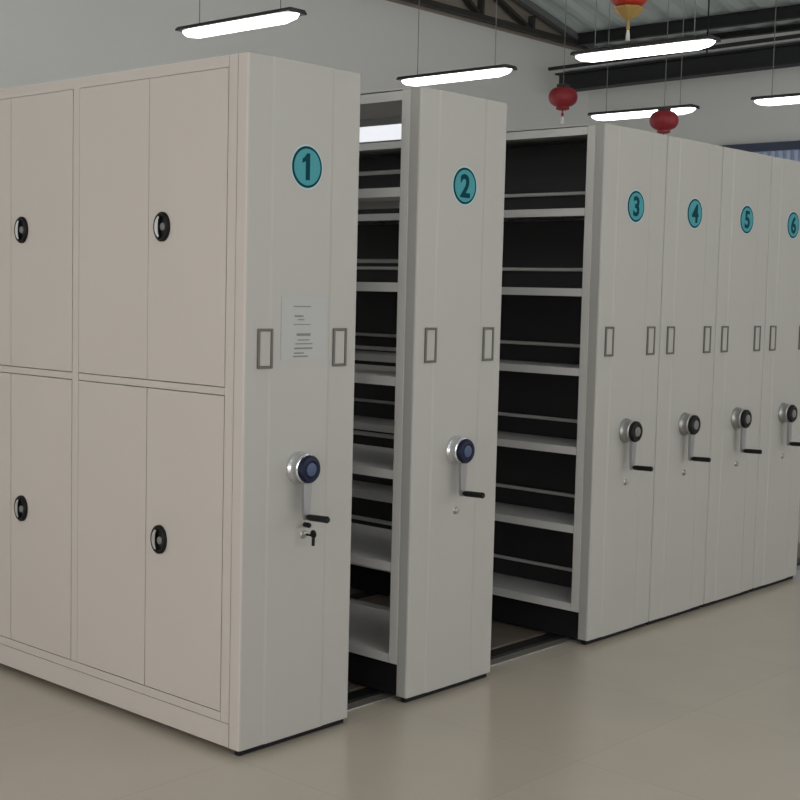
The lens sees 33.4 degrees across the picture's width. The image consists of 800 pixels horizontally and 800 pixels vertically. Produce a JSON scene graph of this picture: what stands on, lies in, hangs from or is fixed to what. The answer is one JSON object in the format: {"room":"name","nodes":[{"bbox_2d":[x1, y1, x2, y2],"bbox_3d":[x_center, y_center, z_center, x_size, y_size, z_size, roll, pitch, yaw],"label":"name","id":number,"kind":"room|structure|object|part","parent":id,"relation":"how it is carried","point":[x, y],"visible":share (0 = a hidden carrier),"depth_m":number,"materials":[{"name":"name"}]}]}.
{"room":"archive storage room","nodes":[
{"label":"archive storage room","id":0,"kind":"room"},
{"bbox_2d":[0,0,588,295],"bbox_3d":[-3.557,-1.517,9.640,0.200,4.400,17.000,6,6,42],"label":"wall","id":1,"kind":"structure","parent":0,"point":[42,41],"depth_m":12.29,"materials":[{"name":"paint"}]},
{"bbox_2d":[359,124,401,141],"bbox_3d":[-0.790,-1.794,12.655,0.080,1.998,2.998,6,6,42],"label":"window","id":2,"kind":"structure","parent":1,"relation":"in","point":[383,132],"depth_m":13.23,"materials":[{"name":"grey glass"}]},
{"bbox_2d":[386,0,583,50],"bbox_3d":[-3.435,-4.691,9.343,0.080,1.980,17.000,6,6,42],"label":"trim","id":3,"kind":"structure","parent":1,"relation":"attached to","point":[490,5],"depth_m":14.44,"materials":[{"name":"black metal"}]},
{"bbox_2d":[0,505,799,799],"bbox_3d":[1.051,1.175,5.669,12.720,0.100,17.400,6,6,42],"label":"floor","id":4,"kind":"structure","parent":0,"point":[703,703],"depth_m":4.68,"materials":[{"name":"tile"}]},
{"bbox_2d":[0,52,360,755],"bbox_3d":[-1.309,-0.062,5.362,2.901,2.300,0.540,6,6,42],"label":"tall cabinet","id":5,"kind":"object","parent":4,"relation":"on","point":[178,241],"visible":1,"depth_m":4.60,"materials":[{"name":"metal"}]},
{"bbox_3d":[-1.655,-0.663,5.310,0.407,1.030,0.019,6,6,42],"label":"door","id":6,"kind":"part","parent":5,"relation":"part of","materials":[{"name":"paint"}]},
{"bbox_3d":[-1.681,0.408,5.397,0.406,1.057,0.019,6,6,42],"label":"door","id":7,"kind":"part","parent":5,"relation":"part of","materials":[{"name":"paint"}]},
{"bbox_3d":[-1.495,0.422,5.200,0.026,0.072,0.005,6,6,42],"label":"finger pull","id":8,"kind":"part","parent":5,"relation":"part of","materials":[{"name":"silver metal"}]},
{"bbox_3d":[-1.469,-0.653,5.113,0.026,0.072,0.005,6,6,42],"label":"finger pull","id":9,"kind":"part","parent":5,"relation":"part of","materials":[{"name":"silver metal"}]},
{"bbox_3d":[-1.376,0.437,5.125,0.406,1.057,0.019,6,6,42],"label":"door","id":10,"kind":"part","parent":5,"relation":"part of","materials":[{"name":"paint"}]},
{"bbox_3d":[-1.350,-0.633,5.038,0.407,1.030,0.019,6,6,42],"label":"door","id":11,"kind":"part","parent":5,"relation":"part of","materials":[{"name":"paint"}]},
{"bbox_3d":[-1.041,0.470,4.826,0.406,1.057,0.019,6,6,42],"label":"door","id":12,"kind":"part","parent":5,"relation":"part of","materials":[{"name":"paint"}]},
{"bbox_3d":[-1.014,-0.601,4.739,0.407,1.030,0.019,6,6,42],"label":"door","id":13,"kind":"part","parent":5,"relation":"part of","materials":[{"name":"paint"}]},
{"bbox_3d":[-0.854,0.483,4.630,0.026,0.072,0.005,6,6,42],"label":"finger pull","id":14,"kind":"part","parent":5,"relation":"part of","materials":[{"name":"silver metal"}]},
{"bbox_3d":[-0.828,-0.591,4.543,0.026,0.072,0.005,6,6,42],"label":"finger pull","id":15,"kind":"part","parent":5,"relation":"part of","materials":[{"name":"silver metal"}]},
{"bbox_3d":[-0.735,0.499,4.554,0.406,1.057,0.019,6,6,42],"label":"door","id":16,"kind":"part","parent":5,"relation":"part of","materials":[{"name":"paint"}]},
{"bbox_3d":[-0.710,-0.572,4.468,0.407,1.030,0.019,6,6,42],"label":"door","id":17,"kind":"part","parent":5,"relation":"part of","materials":[{"name":"paint"}]},
{"bbox_3d":[-0.442,-0.168,4.358,0.004,0.112,0.046,6,6,42],"label":"handle plate","id":18,"kind":"part","parent":5,"relation":"part of","materials":[{"name":"paint"}]},
{"bbox_3d":[-0.441,-0.168,4.357,0.008,0.132,0.066,6,6,42],"label":"handle frame","id":19,"kind":"part","parent":5,"relation":"part of","materials":[{"name":"grey metal"}]},
{"bbox_3d":[-0.349,0.017,4.519,0.053,2.274,0.519,6,6,42],"label":"panel","id":20,"kind":"part","parent":5,"relation":"part of","materials":[{"name":"paint"}]},
{"bbox_3d":[-0.316,0.334,4.491,0.012,0.145,0.042,6,6,42],"label":"crank arm","id":21,"kind":"part","parent":5,"relation":"part of","materials":[{"name":"silver metal"}]},
{"bbox_3d":[-0.209,-0.183,4.615,0.008,0.132,0.066,6,6,42],"label":"handle frame","id":22,"kind":"part","parent":5,"relation":"part of","materials":[{"name":"grey metal"}]},
{"bbox_3d":[-0.210,-0.183,4.616,0.004,0.112,0.046,6,6,42],"label":"handle plate","id":23,"kind":"part","parent":5,"relation":"part of","materials":[{"name":"paint"}]},
{"bbox_2d":[350,587,364,594],"bbox_3d":[-0.056,0.920,7.813,1.060,0.008,4.648,6,6,42],"label":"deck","id":24,"kind":"object","parent":4,"relation":"on","point":[352,590],"visible":0.02,"depth_m":6.89,"materials":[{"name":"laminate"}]},
{"bbox_2d":[350,591,377,598],"bbox_3d":[0.373,0.960,7.431,0.070,0.012,4.648,6,6,42],"label":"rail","id":25,"kind":"object","parent":4,"relation":"on","point":[366,593],"visible":0.02,"depth_m":6.79,"materials":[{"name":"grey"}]},
{"bbox_2d":[347,558,799,703],"bbox_3d":[1.229,1.042,6.668,0.070,0.012,4.648,6,6,42],"label":"rail","id":26,"kind":"object","parent":4,"relation":"on","point":[366,692],"visible":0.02,"depth_m":5.81,"materials":[{"name":"grey metal"}]},
{"bbox_2d":[348,86,506,702],"bbox_3d":[-0.747,-0.100,5.989,2.901,2.298,0.520,6,6,42],"label":"shelving unit","id":27,"kind":"object","parent":26,"relation":"on","point":[433,636],"visible":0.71,"depth_m":5.09,"materials":[{"name":"paint"}]},
{"bbox_3d":[-0.175,0.943,5.538,0.816,0.034,0.516,6,6,42],"label":"shelf","id":28,"kind":"part","parent":27,"relation":"part of","materials":[{"name":"metal"}]},
{"bbox_3d":[-0.173,0.838,5.529,0.816,0.017,0.017,6,6,42],"label":"divider rod","id":29,"kind":"part","parent":27,"relation":"part of","materials":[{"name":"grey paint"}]},
{"bbox_3d":[-0.167,0.592,5.510,0.816,0.034,0.516,6,6,42],"label":"shelf","id":30,"kind":"part","parent":27,"relation":"part of","materials":[{"name":"metal"}]},
{"bbox_3d":[-0.164,0.487,5.501,0.816,0.017,0.017,6,6,42],"label":"divider rod","id":31,"kind":"part","parent":27,"relation":"part of","materials":[{"name":"grey paint"}]},
{"bbox_3d":[-0.158,0.241,5.481,0.816,0.034,0.516,6,6,42],"label":"shelf","id":32,"kind":"part","parent":27,"relation":"part of","materials":[{"name":"metal"}]},
{"bbox_3d":[-0.155,0.137,5.473,0.816,0.017,0.017,6,6,42],"label":"divider rod","id":33,"kind":"part","parent":27,"relation":"part of","materials":[{"name":"grey paint"}]},
{"bbox_3d":[-0.149,-0.110,5.453,0.816,0.034,0.516,6,6,42],"label":"shelf","id":34,"kind":"part","parent":27,"relation":"part of","materials":[{"name":"metal"}]},
{"bbox_3d":[-0.147,-0.214,5.444,0.816,0.017,0.017,6,6,42],"label":"divider rod","id":35,"kind":"part","parent":27,"relation":"part of","materials":[{"name":"grey paint"}]},
{"bbox_3d":[-0.141,-0.461,5.424,0.816,0.034,0.516,6,6,42],"label":"shelf","id":36,"kind":"part","parent":27,"relation":"part of","materials":[{"name":"metal"}]},
{"bbox_3d":[-0.139,-0.565,5.416,0.816,0.017,0.017,6,6,42],"label":"divider rod","id":37,"kind":"part","parent":27,"relation":"part of","materials":[{"name":"grey paint"}]},
{"bbox_3d":[-0.133,-0.812,5.396,0.816,0.034,0.516,6,6,42],"label":"shelf","id":38,"kind":"part","parent":27,"relation":"part of","materials":[{"name":"metal"}]},
{"bbox_3d":[-0.130,-0.916,5.387,0.816,0.017,0.017,6,6,42],"label":"divider rod","id":39,"kind":"part","parent":27,"relation":"part of","materials":[{"name":"grey paint"}]},
{"bbox_3d":[-0.124,-1.163,5.367,0.816,0.034,0.516,6,6,42],"label":"shelf","id":40,"kind":"part","parent":27,"relation":"part of","materials":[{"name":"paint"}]},
{"bbox_3d":[0.009,-0.070,4.987,0.042,2.151,0.036,6,6,42],"label":"post","id":41,"kind":"part","parent":27,"relation":"part of","materials":[{"name":"grey metal"}]},
{"bbox_3d":[0.115,-0.204,4.976,0.008,0.132,0.066,6,6,42],"label":"handle frame","id":42,"kind":"part","parent":27,"relation":"part of","materials":[{"name":"grey metal"}]},
{"bbox_3d":[0.113,-0.204,4.978,0.004,0.112,0.046,6,6,42],"label":"handle plate","id":43,"kind":"part","parent":27,"relation":"part of","materials":[{"name":"paint"}]},
{"bbox_3d":[0.206,-0.020,5.139,0.053,2.274,0.519,6,6,42],"label":"panel","id":44,"kind":"part","parent":27,"relation":"part of","materials":[{"name":"paint"}]},
{"bbox_3d":[0.240,0.297,5.111,0.012,0.145,0.042,6,6,42],"label":"crank arm","id":45,"kind":"part","parent":27,"relation":"part of","materials":[{"name":"silver metal"}]},
{"bbox_3d":[0.347,-0.220,5.235,0.008,0.132,0.066,6,6,42],"label":"handle frame","id":46,"kind":"part","parent":27,"relation":"part of","materials":[{"name":"grey metal"}]},
{"bbox_3d":[0.345,-0.220,5.236,0.004,0.112,0.046,6,6,42],"label":"handle plate","id":47,"kind":"part","parent":27,"relation":"part of","materials":[{"name":"paint"}]},
{"bbox_2d":[350,123,666,644],"bbox_3d":[0.063,-0.153,6.891,2.901,2.298,0.520,6,6,42],"label":"shelving unit","id":48,"kind":"object","parent":26,"relation":"on","point":[584,205],"visible":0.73,"depth_m":6.21,"materials":[{"name":"paint"}]},
{"bbox_3d":[-0.604,-0.989,7.440,0.816,0.034,0.516,6,6,42],"label":"shelf","id":49,"kind":"part","parent":48,"relation":"part of","materials":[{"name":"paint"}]},
{"bbox_3d":[-0.595,-1.340,7.411,0.816,0.034,0.516,6,6,42],"label":"shelf","id":50,"kind":"part","parent":48,"relation":"part of","materials":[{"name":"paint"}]},
{"bbox_3d":[-0.006,0.828,7.011,0.816,0.034,0.516,6,6,42],"label":"shelf","id":51,"kind":"part","parent":48,"relation":"part of","materials":[{"name":"metal"}]},
{"bbox_3d":[0.003,0.477,6.983,0.816,0.034,0.516,6,6,42],"label":"shelf","id":52,"kind":"part","parent":48,"relation":"part of","materials":[{"name":"metal"}]},
{"bbox_3d":[0.011,0.126,6.955,0.816,0.034,0.516,6,6,42],"label":"shelf","id":53,"kind":"part","parent":48,"relation":"part of","materials":[{"name":"metal"}]},
{"bbox_3d":[0.014,0.021,6.946,0.816,0.017,0.017,6,6,42],"label":"divider rod","id":54,"kind":"part","parent":48,"relation":"part of","materials":[{"name":"grey paint"}]},
{"bbox_3d":[0.020,-0.225,6.926,0.816,0.034,0.516,6,6,42],"label":"shelf","id":55,"kind":"part","parent":48,"relation":"part of","materials":[{"name":"metal"}]},
{"bbox_3d":[0.022,-0.330,6.918,0.816,0.017,0.017,6,6,42],"label":"divider rod","id":56,"kind":"part","parent":48,"relation":"part of","materials":[{"name":"grey paint"}]},
{"bbox_3d":[0.029,-0.226,6.936,0.816,2.078,0.004,6,6,42],"label":"panel","id":57,"kind":"part","parent":48,"relation":"part of","materials":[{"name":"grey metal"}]},
{"bbox_3d":[0.031,-0.681,6.889,0.816,0.017,0.017,6,6,42],"label":"divider rod","id":58,"kind":"part","parent":48,"relation":"part of","materials":[{"name":"grey paint"}]},
{"bbox_3d":[0.037,-0.927,6.869,0.816,0.034,0.516,6,6,42],"label":"shelf","id":59,"kind":"part","parent":48,"relation":"part of","materials":[{"name":"metal"}]},
{"bbox_3d":[0.045,-1.278,6.841,0.816,0.034,0.516,6,6,42],"label":"shelf","id":60,"kind":"part","parent":48,"relation":"part of","materials":[{"name":"metal"}]},
{"bbox_3d":[0.634,0.889,6.441,0.816,0.034,0.516,6,6,42],"label":"shelf","id":61,"kind":"part","parent":48,"relation":"part of","materials":[{"name":"metal"}]},
{"bbox_3d":[0.637,0.785,6.432,0.816,0.017,0.017,6,6,42],"label":"divider rod","id":62,"kind":"part","parent":48,"relation":"part of","materials":[{"name":"grey paint"}]},
{"bbox_3d":[0.643,0.538,6.412,0.816,0.034,0.516,6,6,42],"label":"shelf","id":63,"kind":"part","parent":48,"relation":"part of","materials":[{"name":"metal"}]},
{"bbox_3d":[0.645,0.434,6.404,0.816,0.017,0.017,6,6,42],"label":"divider rod","id":64,"kind":"part","parent":48,"relation":"part of","materials":[{"name":"grey paint"}]},
{"bbox_3d":[0.651,0.188,6.384,0.816,0.034,0.516,6,6,42],"label":"shelf","id":65,"kind":"part","parent":48,"relation":"part of","materials":[{"name":"metal"}]},
{"bbox_3d":[0.654,0.083,6.375,0.816,0.017,0.017,6,6,42],"label":"divider rod","id":66,"kind":"part","parent":48,"relation":"part of","materials":[{"name":"grey paint"}]},
{"bbox_3d":[0.660,-0.163,6.356,0.816,0.034,0.516,6,6,42],"label":"shelf","id":67,"kind":"part","parent":48,"relation":"part of","materials":[{"name":"metal"}]},
{"bbox_3d":[0.663,-0.268,6.347,0.816,0.017,0.017,6,6,42],"label":"divider rod","id":68,"kind":"part","parent":48,"relation":"part of","materials":[{"name":"grey paint"}]},
{"bbox_3d":[0.669,-0.164,6.366,0.816,2.078,0.004,6,6,42],"label":"panel","id":69,"kind":"part","parent":48,"relation":"part of","materials":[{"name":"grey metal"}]},
{"bbox_3d":[0.669,-0.514,6.327,0.816,0.034,0.516,6,6,42],"label":"shelf","id":70,"kind":"part","parent":48,"relation":"part of","materials":[{"name":"metal"}]},
{"bbox_3d":[0.671,-0.619,6.319,0.816,0.017,0.017,6,6,42],"label":"divider rod","id":71,"kind":"part","parent":48,"relation":"part of","materials":[{"name":"grey paint"}]},
{"bbox_3d":[0.677,-0.865,6.299,0.816,0.034,0.516,6,6,42],"label":"shelf","id":72,"kind":"part","parent":48,"relation":"part of","materials":[{"name":"metal"}]},
{"bbox_3d":[0.680,-0.970,6.290,0.816,0.017,0.017,6,6,42],"label":"divider rod","id":73,"kind":"part","parent":48,"relation":"part of","materials":[{"name":"grey paint"}]},
{"bbox_3d":[0.686,-1.216,6.270,0.816,0.034,0.516,6,6,42],"label":"shelf","id":74,"kind":"part","parent":48,"relation":"part of","materials":[{"name":"metal"}]},
{"bbox_3d":[0.819,-0.123,5.890,0.042,2.151,0.036,6,6,42],"label":"post","id":75,"kind":"part","parent":48,"relation":"part of","materials":[{"name":"grey metal"}]},
{"bbox_3d":[0.924,-0.258,5.879,0.008,0.132,0.066,6,6,42],"label":"handle frame","id":76,"kind":"part","parent":48,"relation":"part of","materials":[{"name":"grey metal"}]},
{"bbox_3d":[0.923,-0.258,5.880,0.004,0.112,0.046,6,6,42],"label":"handle plate","id":77,"kind":"part","parent":48,"relation":"part of","materials":[{"name":"paint"}]},
{"bbox_3d":[1.016,-0.073,6.042,0.053,2.274,0.519,6,6,42],"label":"panel","id":78,"kind":"part","parent":48,"relation":"part of","materials":[{"name":"paint"}]},
{"bbox_3d":[1.050,0.243,6.014,0.012,0.145,0.042,6,6,42],"label":"crank arm","id":79,"kind":"part","parent":48,"relation":"part of","materials":[{"name":"silver metal"}]},
{"bbox_3d":[1.155,-0.273,6.139,0.004,0.112,0.046,6,6,42],"label":"handle plate","id":80,"kind":"part","parent":48,"relation":"part of","materials":[{"name":"paint"}]},
{"bbox_3d":[1.156,-0.273,6.138,0.008,0.132,0.066,6,6,42],"label":"handle frame","id":81,"kind":"part","parent":48,"relation":"part of","materials":[{"name":"grey metal"}]},
{"bbox_2d":[381,136,722,624],"bbox_3d":[0.412,-0.176,7.281,2.901,2.298,0.520,6,6,42],"label":"shelving unit","id":82,"kind":"object","parent":26,"relation":"on","point":[693,168],"visible":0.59,"depth_m":6.39,"materials":[{"name":"paint"}]},
{"bbox_3d":[1.274,-0.281,6.269,0.008,0.132,0.066,6,6,42],"label":"handle frame","id":83,"kind":"part","parent":82,"relation":"part of","materials":[{"name":"grey metal"}]},
{"bbox_3d":[1.273,-0.281,6.270,0.004,0.112,0.046,6,6,42],"label":"handle plate","id":84,"kind":"part","parent":82,"relation":"part of","materials":[{"name":"paint"}]},
{"bbox_3d":[1.365,-0.096,6.432,0.053,2.274,0.519,6,6,42],"label":"panel","id":85,"kind":"part","parent":82,"relation":"part of","materials":[{"name":"paint"}]},
{"bbox_3d":[1.399,0.220,6.404,0.012,0.145,0.042,6,6,42],"label":"crank arm","id":86,"kind":"part","parent":82,"relation":"part of","materials":[{"name":"silver metal"}]},
{"bbox_3d":[1.504,-0.296,6.529,0.004,0.112,0.046,6,6,42],"label":"handle plate","id":87,"kind":"part","parent":82,"relation":"part of","materials":[{"name":"paint"}]},
{"bbox_3d":[1.506,-0.296,6.528,0.008,0.132,0.066,6,6,42],"label":"handle frame","id":88,"kind":"part","parent":82,"relation":"part of","materials":[{"name":"grey metal"}]},
{"bbox_2d":[544,157,799,591],"bbox_3d":[1.112,-0.223,8.061,2.901,2.298,0.520,6,6,42],"label":"shelving unit","id":89,"kind":"object","parent":26,"relation":"on","point":[778,475],"visible":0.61,"depth_m":7.14,"materials":[{"name":"paint"}]},
{"bbox_3d":[1.972,-0.327,7.050,0.004,0.112,0.046,6,6,42],"label":"handle plate","id":90,"kind":"part","parent":89,"relation":"part of","materials":[{"name":"paint"}]},
{"bbox_3d":[1.973,-0.327,7.049,0.008,0.132,0.066,6,6,42],"label":"handle frame","id":91,"kind":"part","parent":89,"relation":"part of","materials":[{"name":"grey metal"}]},
{"bbox_3d":[2.065,-0.143,7.212,0.053,2.274,0.519,6,6,42],"label":"panel","id":92,"kind":"part","parent":89,"relation":"part of","materials":[{"name":"paint"}]},
{"bbox_3d":[2.099,0.174,7.184,0.012,0.145,0.042,6,6,42],"label":"crank arm","id":93,"kind":"part","parent":89,"relation":"part of","materials":[{"name":"silver metal"}]},
{"bbox_3d":[2.205,-0.343,7.308,0.008,0.132,0.066,6,6,42],"label":"handle frame","id":94,"kind":"part","parent":89,"relation":"part of","materials":[{"name":"grey metal"}]},
{"bbox_2d":[700,147,771,606],"bbox_3d":[0.762,-0.200,7.671,2.901,2.298,0.520,6,6,42],"label":"shelving unit","id":95,"kind":"object","parent":26,"relation":"on","point":[746,176],"visible":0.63,"depth_m":6.78,"materials":[{"name":"paint"}]},
{"bbox_3d":[1.622,-0.304,6.660,0.004,0.112,0.046,6,6,42],"label":"handle plate","id":96,"kind":"part","parent":95,"relation":"part of","materials":[{"name":"paint"}]},
{"bbox_3d":[1.623,-0.304,6.659,0.008,0.132,0.066,6,6,42],"label":"handle frame","id":97,"kind":"part","parent":95,"relation":"part of","materials":[{"name":"grey metal"}]},
{"bbox_3d":[1.749,0.197,6.794,0.012,0.145,0.042,6,6,42],"label":"crank arm","id":98,"kind":"part","parent":95,"relation":"part of","materials":[{"name":"silver metal"}]},
{"bbox_3d":[1.855,-0.320,6.918,0.008,0.132,0.066,6,6,42],"label":"handle frame","id":99,"kind":"part","parent":95,"relation":"part of","materials":[{"name":"grey metal"}]},
{"bbox_3d":[1.854,-0.320,6.919,0.004,0.112,0.046,6,6,42],"label":"handle plate","id":100,"kind":"part","parent":95,"relation":"part of","materials":[{"name":"paint"}]},
{"bbox_2d":[347,565,799,711],"bbox_3d":[1.285,1.051,6.619,0.050,0.006,4.648,6,6,42],"label":"ramp edge","id":101,"kind":"object","parent":4,"relation":"on","point":[384,696],"visible":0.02,"depth_m":5.68,"materials":[{"name":"silver metal"}]},
{"bbox_2d":[348,542,799,691],"bbox_3d":[0.795,1.002,7.056,1.043,0.008,4.648,6,6,42],"label":"deck","id":102,"kind":"object","parent":4,"relation":"on","point":[502,633],"visible":0.02,"depth_m":6.13,"materials":[{"name":"laminate"}]},
{"bbox_2d":[530,0,799,47],"bbox_3d":[1.184,-4.287,5.226,12.720,2.055,17.400,6,6,42],"label":"ceiling","id":103,"kind":"structure","parent":0,"point":[581,16],"depth_m":14.45,"materials":[{"name":"grey metal"}]},
{"bbox_2d":[175,0,306,37],"bbox_3d":[-0.971,-3.831,8.193,1.060,3.067,0.156,6,6,42],"label":"lamp","id":104,"kind":"object","parent":103,"relation":"hanging from","point":[280,16],"visible":1,"depth_m":8.22,"materials":[{"name":"grey plastic"}]},
{"bbox_2d":[183,13,298,37],"bbox_3d":[-1.007,-2.327,8.315,1.052,0.048,0.128,6,6,42],"label":"diffuser","id":105,"kind":"object","parent":104,"relation":"attached to","point":[254,20],"depth_m":8.25,"materials":[{"name":"white plastic"}]},
{"bbox_2d":[396,0,516,85],"bbox_3d":[0.447,-3.683,9.996,1.060,2.550,0.156,6,6,42],"label":"lamp","id":106,"kind":"object","parent":103,"relation":"hanging from","point":[492,71],"visible":1,"depth_m":10.01,"materials":[{"name":"grey plastic"}]},
{"bbox_2d":[402,68,511,85],"bbox_3d":[0.417,-2.437,10.097,1.052,0.048,0.128,6,6,42],"label":"diffuser","id":107,"kind":"object","parent":106,"relation":"attached to","point":[469,73],"depth_m":10.04,"materials":[{"name":"white plastic"}]},
{"bbox_2d":[402,0,597,49],"bbox_3d":[-3.295,-4.642,9.301,0.120,1.952,16.735,6,6,42],"label":"roof truss","id":108,"kind":"object","parent":103,"relation":"attached to","point":[477,13],"visible":0.87,"depth_m":14.48,"materials":[{"name":"grey metal"}]},
{"bbox_3d":[0.854,-4.221,13.996,0.070,0.340,0.041,6,6,42],"label":"web post","id":109,"kind":"part","parent":108,"relation":"part of","materials":[{"name":"grey metal"}]},
{"bbox_3d":[1.451,-4.159,14.674,0.070,0.135,0.041,6,6,42],"label":"web post","id":110,"kind":"part","parent":108,"relation":"part of","materials":[{"name":"grey metal"}]},
{"bbox_2d":[548,0,577,123],"bbox_3d":[1.512,-3.554,12.137,0.264,2.058,0.264,6,6,42],"label":"lantern","id":111,"kind":"object","parent":103,"relation":"hanging from","point":[563,96],"visible":1,"depth_m":12.12,"materials":[{"name":"red fabric"}]},
{"bbox_3d":[1.516,-3.736,12.122,0.005,1.693,0.006,6,6,42],"label":"cord","id":112,"kind":"part","parent":111,"relation":"part of","materials":[{"name":"grey metal"}]},
{"bbox_2d":[610,0,647,40],"bbox_3d":[1.571,-3.642,8.922,0.272,2.428,0.272,6,6,42],"label":"lantern","id":113,"kind":"object","parent":103,"relation":"hanging from","point":[627,10],"visible":1,"depth_m":8.95,"materials":[{"name":"red"}]},
{"bbox_2d":[587,0,699,120],"bbox_3d":[2.180,-3.504,11.787,1.060,1.987,0.156,6,6,42],"label":"lamp","id":114,"kind":"object","parent":103,"relation":"hanging from","point":[606,115],"visible":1,"depth_m":11.85,"materials":[{"name":"grey plastic"}]},
{"bbox_2d":[591,108,695,120],"bbox_3d":[2.156,-2.538,11.865,1.052,0.048,0.128,6,6,42],"label":"diffuser","id":115,"kind":"object","parent":114,"relation":"attached to","point":[606,115],"depth_m":11.88,"materials":[{"name":"white plastic"}]},
{"bbox_2d":[570,0,720,61],"bbox_3d":[1.642,-3.568,8.743,1.060,2.582,0.156,6,6,42],"label":"lamp","id":116,"kind":"object","parent":103,"relation":"hanging from","point":[694,43],"visible":1,"depth_m":8.77,"materials":[{"name":"grey plastic"}]},
{"bbox_2d":[575,40,715,61],"bbox_3d":[1.612,-2.306,8.845,1.052,0.048,0.128,6,6,42],"label":"diffuser","id":117,"kind":"object","parent":116,"relation":"attached to","point":[664,46],"depth_m":8.79,"materials":[{"name":"white plastic"}]},
{"bbox_2d":[649,0,678,134],"bbox_3d":[2.263,-3.337,11.221,0.243,2.392,0.243,6,6,42],"label":"lantern","id":118,"kind":"object","parent":103,"relation":"hanging from","point":[663,120],"visible":0.85,"depth_m":11.22,"materials":[{"name":"red fabric"}]},
{"bbox_3d":[2.267,-3.505,11.208,0.005,2.056,0.006,6,6,42],"label":"cord","id":119,"kind":"part","parent":118,"relation":"part of","materials":[{"name":"grey metal"}]},
{"bbox_2d":[555,0,799,91],"bbox_3d":[5.760,-3.520,10.606,0.160,1.087,11.500,-3,6,-44],"label":"roof beam","id":120,"kind":"structure","parent":103,"relation":"hanging from","point":[786,55],"depth_m":13.51,"materials":[{"name":"black metal"}]},
{"bbox_2d":[548,33,799,70],"bbox_3d":[5.651,-3.220,10.560,0.040,0.038,11.560,-3,6,-44],"label":"conduit","id":121,"kind":"object","parent":120,"relation":"attached to","point":[793,36],"visible":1,"depth_m":13.25,"materials":[{"name":"black metal"}]},
{"bbox_2d":[563,40,799,71],"bbox_3d":[5.793,-3.201,10.662,0.040,0.038,11.480,-3,6,-44],"label":"conduit","id":122,"kind":"object","parent":120,"relation":"on","point":[795,40],"visible":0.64,"depth_m":13.62,"materials":[{"name":"grey metal"}]},
{"bbox_2d":[577,4,799,45],"bbox_3d":[6.557,-3.692,11.239,12.110,0.130,0.070,6,6,42],"label":"purlin","id":123,"kind":"object","parent":103,"relation":"attached to","point":[788,12],"visible":1,"depth_m":14.25,"materials":[{"name":"black metal"}]},
{"bbox_2d":[602,23,799,47],"bbox_3d":[6.845,-3.647,11.567,12.110,0.060,0.070,6,6,42],"label":"purlin","id":124,"kind":"object","parent":103,"relation":"attached to","point":[791,27],"visible":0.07,"depth_m":14.25,"materials":[{"name":"black metal"}]},
{"bbox_2d":[750,0,799,105],"bbox_3d":[3.357,-3.391,10.604,1.060,2.009,0.156,6,6,42],"label":"lamp","id":125,"kind":"object","parent":103,"relation":"hanging from","point":[793,98],"visible":1,"depth_m":10.86,"materials":[{"name":"grey plastic"}]},
{"bbox_2d":[754,96,799,105],"bbox_3d":[3.333,-2.413,10.683,1.052,0.048,0.128,6,6,42],"label":"diffuser","id":126,"kind":"object","parent":125,"relation":"attached to","point":[760,100],"depth_m":10.85,"materials":[{"name":"white plastic"}]},
{"bbox_2d":[587,31,799,145],"bbox_3d":[6.767,-1.476,11.948,12.520,4.445,0.200,6,6,42],"label":"wall","id":127,"kind":"structure","parent":0,"point":[726,115],"depth_m":14.61,"materials":[{"name":"paint"}]},
{"bbox_2d":[719,141,799,161],"bbox_3d":[4.919,-1.659,13.403,3.932,1.985,0.075,6,6,42],"label":"vertical blind","id":128,"kind":"object","parent":127,"relation":"attached to","point":[787,145],"visible":0.14,"depth_m":14.16,"materials":[{"name":"blue"}]},
{"bbox_2d":[756,150,797,160],"bbox_3d":[4.979,-1.639,13.488,3.848,2.033,0.080,6,6,42],"label":"window","id":129,"kind":"structure","parent":127,"relation":"in","point":[788,151],"depth_m":14.19,"materials":[{"name":"blue"}]}
]}

